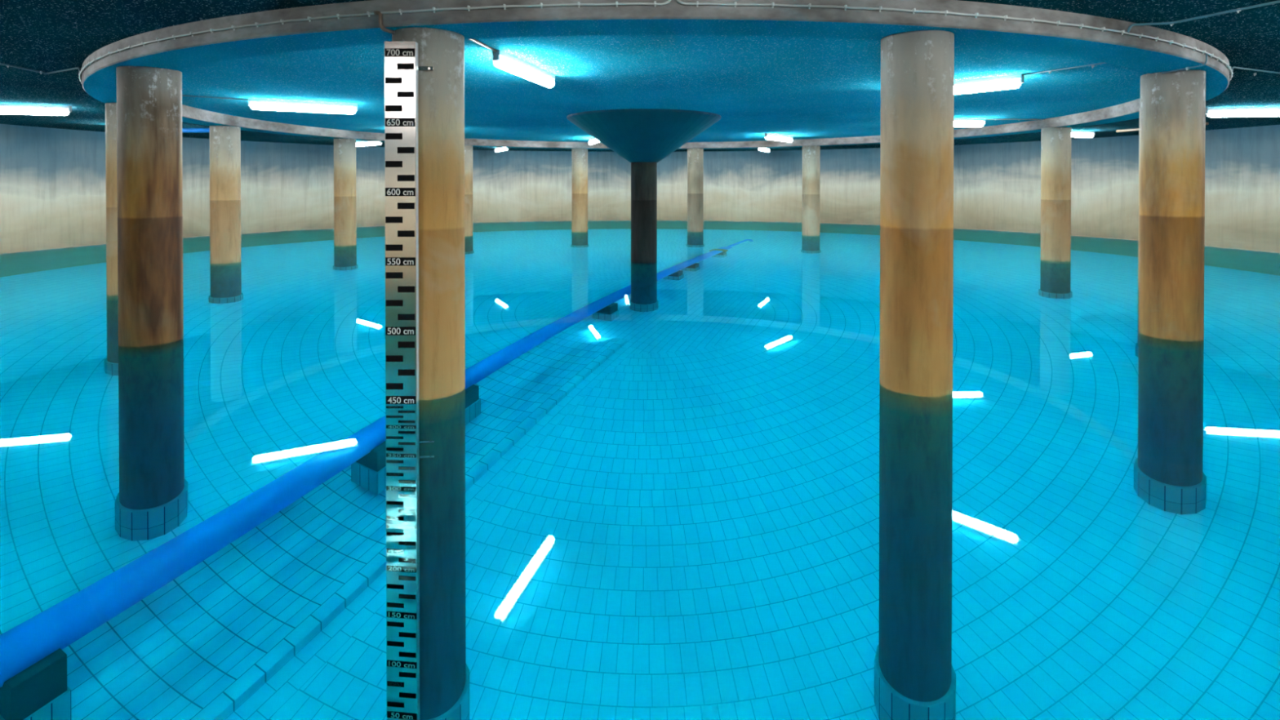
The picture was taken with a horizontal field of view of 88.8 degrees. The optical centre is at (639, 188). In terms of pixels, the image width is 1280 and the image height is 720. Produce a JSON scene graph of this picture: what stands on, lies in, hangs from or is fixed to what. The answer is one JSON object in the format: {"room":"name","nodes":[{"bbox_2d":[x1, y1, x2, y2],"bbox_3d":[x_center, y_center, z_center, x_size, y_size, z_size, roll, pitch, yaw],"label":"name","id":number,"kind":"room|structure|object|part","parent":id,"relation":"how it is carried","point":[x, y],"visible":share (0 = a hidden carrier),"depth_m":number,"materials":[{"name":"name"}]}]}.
{"room":"water storage reservoir","nodes":[
{"label":"water storage reservoir","id":0,"kind":"room"},
{"bbox_2d":[0,124,1279,253],"bbox_3d":[0.100,2.286,13.320,29.980,7.875,29.980,0,1,0],"label":"wall","id":1,"kind":"structure","parent":0,"point":[53,180],"depth_m":21.28,"materials":[{"name":"concrete"}]},
{"bbox_2d":[0,0,1279,151],"bbox_3d":[0.100,-1.601,13.286,29.880,0.300,29.880,0,1,0],"label":"ceiling","id":2,"kind":"structure","parent":0,"point":[798,87],"depth_m":8.29,"materials":[{"name":"paint"}]},
{"bbox_2d":[0,103,71,115],"bbox_3d":[-10.630,-1.349,11.106,1.600,0.166,0.116,0,1,-15],"label":"strip light","id":3,"kind":"object","parent":2,"relation":"attached to","point":[28,109],"visible":1,"depth_m":11.15,"materials":[{"name":"grey plastic"}]},
{"bbox_2d":[0,62,80,74],"bbox_3d":[-6.770,-1.340,6.735,0.790,0.108,2.294,0,1,0],"label":"conduit","id":4,"kind":"object","parent":2,"relation":"attached to","point":[2,64],"visible":0.99,"depth_m":7.58,"materials":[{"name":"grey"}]},
{"bbox_2d":[182,128,209,133],"bbox_3d":[-9.935,-1.334,14.039,2.370,0.253,0.100,0,1,0],"label":"pipe","id":5,"kind":"object","parent":2,"relation":"hanging from","point":[184,130],"visible":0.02,"depth_m":14.00,"materials":[{"name":"paint"}]},
{"bbox_2d":[182,94,248,100],"bbox_3d":[-6.722,-1.405,10.031,1.242,0.036,0.040,0,1,-35],"label":"conduit","id":6,"kind":"object","parent":2,"relation":"attached to","point":[182,95],"visible":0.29,"depth_m":10.12,"materials":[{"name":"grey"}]},
{"bbox_2d":[248,98,357,114],"bbox_3d":[-5.505,-1.346,10.734,1.600,0.166,0.116,0,1,-29],"label":"strip light","id":7,"kind":"object","parent":2,"relation":"attached to","point":[258,104],"visible":1,"depth_m":10.68,"materials":[{"name":"grey plastic"}]},
{"bbox_2d":[355,141,382,146],"bbox_3d":[-8.517,-1.431,20.442,1.600,0.166,0.116,0,1,40],"label":"strip light","id":8,"kind":"object","parent":2,"relation":"attached to","point":[357,143],"visible":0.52,"depth_m":20.40,"materials":[{"name":"grey plastic"}]},
{"bbox_2d":[494,146,507,151],"bbox_3d":[-5.073,-1.461,23.894,0.116,0.166,1.600,0,1,-26],"label":"strip light","id":9,"kind":"object","parent":2,"relation":"attached to","point":[498,148],"visible":0.67,"depth_m":23.88,"materials":[{"name":"grey plastic"}]},
{"bbox_2d":[492,49,555,88],"bbox_3d":[-1.266,-1.316,7.323,0.116,0.166,1.600,0,1,13],"label":"strip light","id":10,"kind":"object","parent":2,"relation":"attached to","point":[503,60],"visible":1,"depth_m":7.09,"materials":[{"name":"grey plastic"}]},
{"bbox_2d":[588,137,599,145],"bbox_3d":[-1.347,-1.421,19.317,0.116,0.166,1.600,0,1,-13],"label":"strip light","id":11,"kind":"object","parent":2,"relation":"attached to","point":[593,140],"visible":0.57,"depth_m":19.29,"materials":[{"name":"grey plastic"}]},
{"bbox_2d":[81,0,1229,149],"bbox_3d":[0.180,-1.360,13.239,17.470,0.221,17.470,0,1,0],"label":"rim","id":12,"kind":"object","parent":2,"relation":"attached to","point":[99,79],"depth_m":5.07,"materials":[{"name":"concrete"}]},
{"bbox_2d":[78,0,671,83],"bbox_3d":[-4.083,-1.327,6.372,9.326,0.118,1.362,0,1,32],"label":"cable","id":13,"kind":"object","parent":12,"relation":"attached to","point":[309,19],"visible":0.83,"depth_m":4.74,"materials":[{"name":"grey plastic"}]},
{"bbox_2d":[373,10,497,52],"bbox_3d":[-1.637,-1.266,5.634,0.110,0.239,1.900,0,1,14],"label":"cable","id":14,"kind":"object","parent":12,"relation":"attached to","point":[375,12],"visible":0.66,"depth_m":4.79,"materials":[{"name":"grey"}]},
{"bbox_2d":[676,0,1233,80],"bbox_3d":[4.589,-1.328,6.497,9.494,0.118,1.415,0,1,-33],"label":"cable","id":15,"kind":"object","parent":12,"relation":"attached to","point":[809,6],"visible":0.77,"depth_m":4.74,"materials":[{"name":"grey plastic"}]},
{"bbox_2d":[758,147,769,152],"bbox_3d":[4.577,-1.462,24.098,0.116,0.166,1.600,0,1,23],"label":"strip light","id":16,"kind":"object","parent":2,"relation":"attached to","point":[765,149],"visible":0.8,"depth_m":24.03,"materials":[{"name":"grey plastic"}]},
{"bbox_2d":[764,133,793,142],"bbox_3d":[3.856,-1.410,18.095,0.116,0.166,1.600,0,1,38],"label":"strip light","id":17,"kind":"object","parent":2,"relation":"attached to","point":[768,136],"visible":1,"depth_m":17.97,"materials":[{"name":"grey plastic"}]},
{"bbox_2d":[953,118,986,127],"bbox_3d":[6.374,-1.370,13.562,1.600,0.166,0.116,0,1,-2],"label":"strip light","id":18,"kind":"object","parent":2,"relation":"attached to","point":[967,122],"visible":0.44,"depth_m":13.54,"materials":[{"name":"grey plastic"}]},
{"bbox_2d":[953,121,983,127],"bbox_3d":[6.374,-1.345,13.563,1.540,0.116,0.116,0,0,-2],"label":"diffuser","id":19,"kind":"object","parent":18,"relation":"attached to","point":[968,124],"depth_m":13.53,"materials":[{"name":"white plastic"}]},
{"bbox_2d":[954,74,1024,94],"bbox_3d":[4.168,-1.327,8.610,0.116,0.166,1.600,0,1,-41],"label":"strip light","id":20,"kind":"object","parent":2,"relation":"attached to","point":[1010,82],"visible":0.49,"depth_m":8.27,"materials":[{"name":"grey plastic"}]},
{"bbox_2d":[986,119,1044,120],"bbox_3d":[7.775,-1.435,13.575,1.245,0.036,0.063,0,1,0],"label":"conduit","id":21,"kind":"object","parent":2,"relation":"attached to","point":[986,119],"visible":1,"depth_m":13.57,"materials":[{"name":"grey"}]},
{"bbox_2d":[1071,130,1094,137],"bbox_3d":[10.906,-1.397,16.592,1.600,0.166,0.116,0,1,-17],"label":"strip light","id":22,"kind":"object","parent":2,"relation":"attached to","point":[1086,134],"visible":0.54,"depth_m":16.66,"materials":[{"name":"grey plastic"}]},
{"bbox_2d":[1071,133,1093,137],"bbox_3d":[10.906,-1.372,16.593,1.540,0.116,0.116,0,1,-17],"label":"diffuser","id":23,"kind":"object","parent":22,"relation":"attached to","point":[1073,135],"depth_m":16.66,"materials":[{"name":"white plastic"}]},
{"bbox_2d":[1022,53,1207,75],"bbox_3d":[5.113,-1.280,7.124,0.194,0.235,1.947,0,1,-20],"label":"conduit","id":24,"kind":"object","parent":2,"relation":"attached to","point":[1206,61],"visible":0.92,"depth_m":7.27,"materials":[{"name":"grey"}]},
{"bbox_2d":[1115,122,1208,132],"bbox_3d":[12.201,-1.439,15.353,0.065,0.060,2.138,0,1,-13],"label":"conduit","id":25,"kind":"object","parent":2,"relation":"attached to","point":[1206,123],"visible":0.21,"depth_m":16.06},
{"bbox_2d":[1126,0,1279,32],"bbox_3d":[4.726,-1.321,4.551,0.377,0.108,2.170,0,1,-32],"label":"conduit","id":26,"kind":"object","parent":2,"relation":"attached to","point":[1237,10],"visible":1,"depth_m":5.19,"materials":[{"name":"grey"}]},
{"bbox_2d":[1205,106,1279,117],"bbox_3d":[10.851,-1.352,11.490,1.600,0.166,0.116,0,1,10],"label":"strip light","id":27,"kind":"object","parent":2,"relation":"attached to","point":[1241,111],"visible":0.91,"depth_m":11.49,"materials":[{"name":"grey plastic"}]},
{"bbox_2d":[1231,66,1279,75],"bbox_3d":[7.931,-1.349,7.761,2.511,0.107,0.436,0,1,-6],"label":"conduit","id":28,"kind":"object","parent":2,"relation":"attached to","point":[1233,68],"visible":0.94,"depth_m":7.66,"materials":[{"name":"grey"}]},
{"bbox_3d":[0.100,6.149,13.354,30.080,0.250,30.080,0,1,0],"label":"floor","id":29,"kind":"structure","parent":0,"visible":0},
{"bbox_2d":[105,102,117,295],"bbox_3d":[-7.408,2.428,9.503,0.581,7.298,0.596,0,1,-20],"label":"concrete column","id":30,"kind":"structure","parent":29,"relation":"on","point":[110,108],"depth_m":9.23,"materials":[{"name":"concrete"}]},
{"bbox_2d":[115,66,183,346],"bbox_3d":[-4.936,2.453,6.614,0.596,7.298,0.581,0,1,35],"label":"concrete column","id":31,"kind":"structure","parent":29,"relation":"on","point":[149,168],"depth_m":6.38,"materials":[{"name":"concrete"}]},
{"bbox_2d":[208,125,240,263],"bbox_3d":[-8.328,2.396,13.151,0.581,7.298,0.596,0,1,15],"label":"concrete column","id":32,"kind":"structure","parent":29,"relation":"on","point":[224,140],"depth_m":12.92,"materials":[{"name":"concrete"}]},
{"bbox_2d":[333,138,356,245],"bbox_3d":[-7.585,2.364,16.834,0.596,7.298,0.581,0,1,-40],"label":"concrete column","id":33,"kind":"structure","parent":29,"relation":"on","point":[344,149],"depth_m":16.59,"materials":[{"name":"concrete"}]},
{"bbox_2d":[391,27,465,400],"bbox_3d":[-1.624,2.467,5.055,0.596,7.298,0.581,0,1,0],"label":"concrete column","id":34,"kind":"structure","parent":29,"relation":"on","point":[441,91],"depth_m":4.82,"materials":[{"name":"concrete"}]},
{"bbox_2d":[384,41,433,404],"bbox_3d":[-1.668,2.510,4.747,0.332,7.137,0.078,0,1,0],"label":"gauge","id":35,"kind":"object","parent":34,"relation":"attached to","point":[402,68],"visible":0.61,"depth_m":4.70,"materials":[{"name":"metal"}]},
{"bbox_3d":[-1.722,2.510,4.719,0.220,7.137,0.004,0,0,0],"label":"gauge plate","id":36,"kind":"part","parent":35,"relation":"part of","materials":[{"name":"metal"}]},
{"bbox_2d":[464,145,472,235],"bbox_3d":[-5.334,2.338,19.823,0.596,7.298,0.581,0,1,-5],"label":"concrete column","id":37,"kind":"structure","parent":29,"relation":"on","point":[468,148],"depth_m":19.62,"materials":[{"name":"concrete"}]},
{"bbox_2d":[571,148,587,231],"bbox_3d":[-1.981,2.323,21.527,0.596,7.298,0.581,0,1,30],"label":"concrete column","id":38,"kind":"structure","parent":29,"relation":"on","point":[579,156],"depth_m":21.28,"materials":[{"name":"concrete"}]},
{"bbox_2d":[0,220,1279,719],"bbox_3d":[0.100,3.809,13.334,29.120,4.670,29.120,0,1,0],"label":"water","id":39,"kind":"object","parent":29,"relation":"on","point":[686,484],"visible":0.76,"depth_m":3.38,"materials":[{"name":"blue liquid"}]},
{"bbox_2d":[566,108,720,262],"bbox_3d":[0.080,2.294,13.320,3.120,7.499,3.120,0,1,0],"label":"column","id":40,"kind":"structure","parent":29,"relation":"on","point":[643,137],"depth_m":12.70,"materials":[{"name":"concrete"}]},
{"bbox_2d":[687,148,703,231],"bbox_3d":[1.829,2.322,21.608,0.581,7.298,0.596,0,1,-25],"label":"concrete column","id":41,"kind":"structure","parent":29,"relation":"on","point":[695,156],"depth_m":21.36,"materials":[{"name":"concrete"}]},
{"bbox_2d":[802,145,820,235],"bbox_3d":[5.241,2.336,20.049,0.581,7.298,0.596,0,1,10],"label":"concrete column","id":42,"kind":"structure","parent":29,"relation":"on","point":[811,153],"depth_m":19.80,"materials":[{"name":"concrete"}]},
{"bbox_2d":[880,30,954,396],"bbox_3d":[2.161,2.466,5.136,0.596,7.298,0.581,0,1,-35],"label":"concrete column","id":43,"kind":"structure","parent":29,"relation":"on","point":[917,67],"depth_m":4.89,"materials":[{"name":"concrete"}]},
{"bbox_2d":[1040,127,1071,262],"bbox_3d":[8.583,2.393,13.512,0.596,7.298,0.581,0,1,-10],"label":"concrete column","id":44,"kind":"structure","parent":29,"relation":"on","point":[1055,142],"depth_m":13.28,"materials":[{"name":"concrete"}]},
{"bbox_2d":[1137,107,1140,287],"bbox_3d":[7.815,2.425,9.829,0.596,7.298,0.581,0,1,24],"label":"concrete column","id":45,"kind":"structure","parent":29,"relation":"on","point":[1140,108],"depth_m":9.93,"materials":[{"name":"concrete"}]},
{"bbox_2d":[1138,70,1205,341],"bbox_3d":[5.544,2.451,6.839,0.581,7.298,0.596,0,1,20],"label":"concrete column","id":46,"kind":"structure","parent":29,"relation":"on","point":[1172,130],"depth_m":6.61,"materials":[{"name":"concrete"}]}
]}

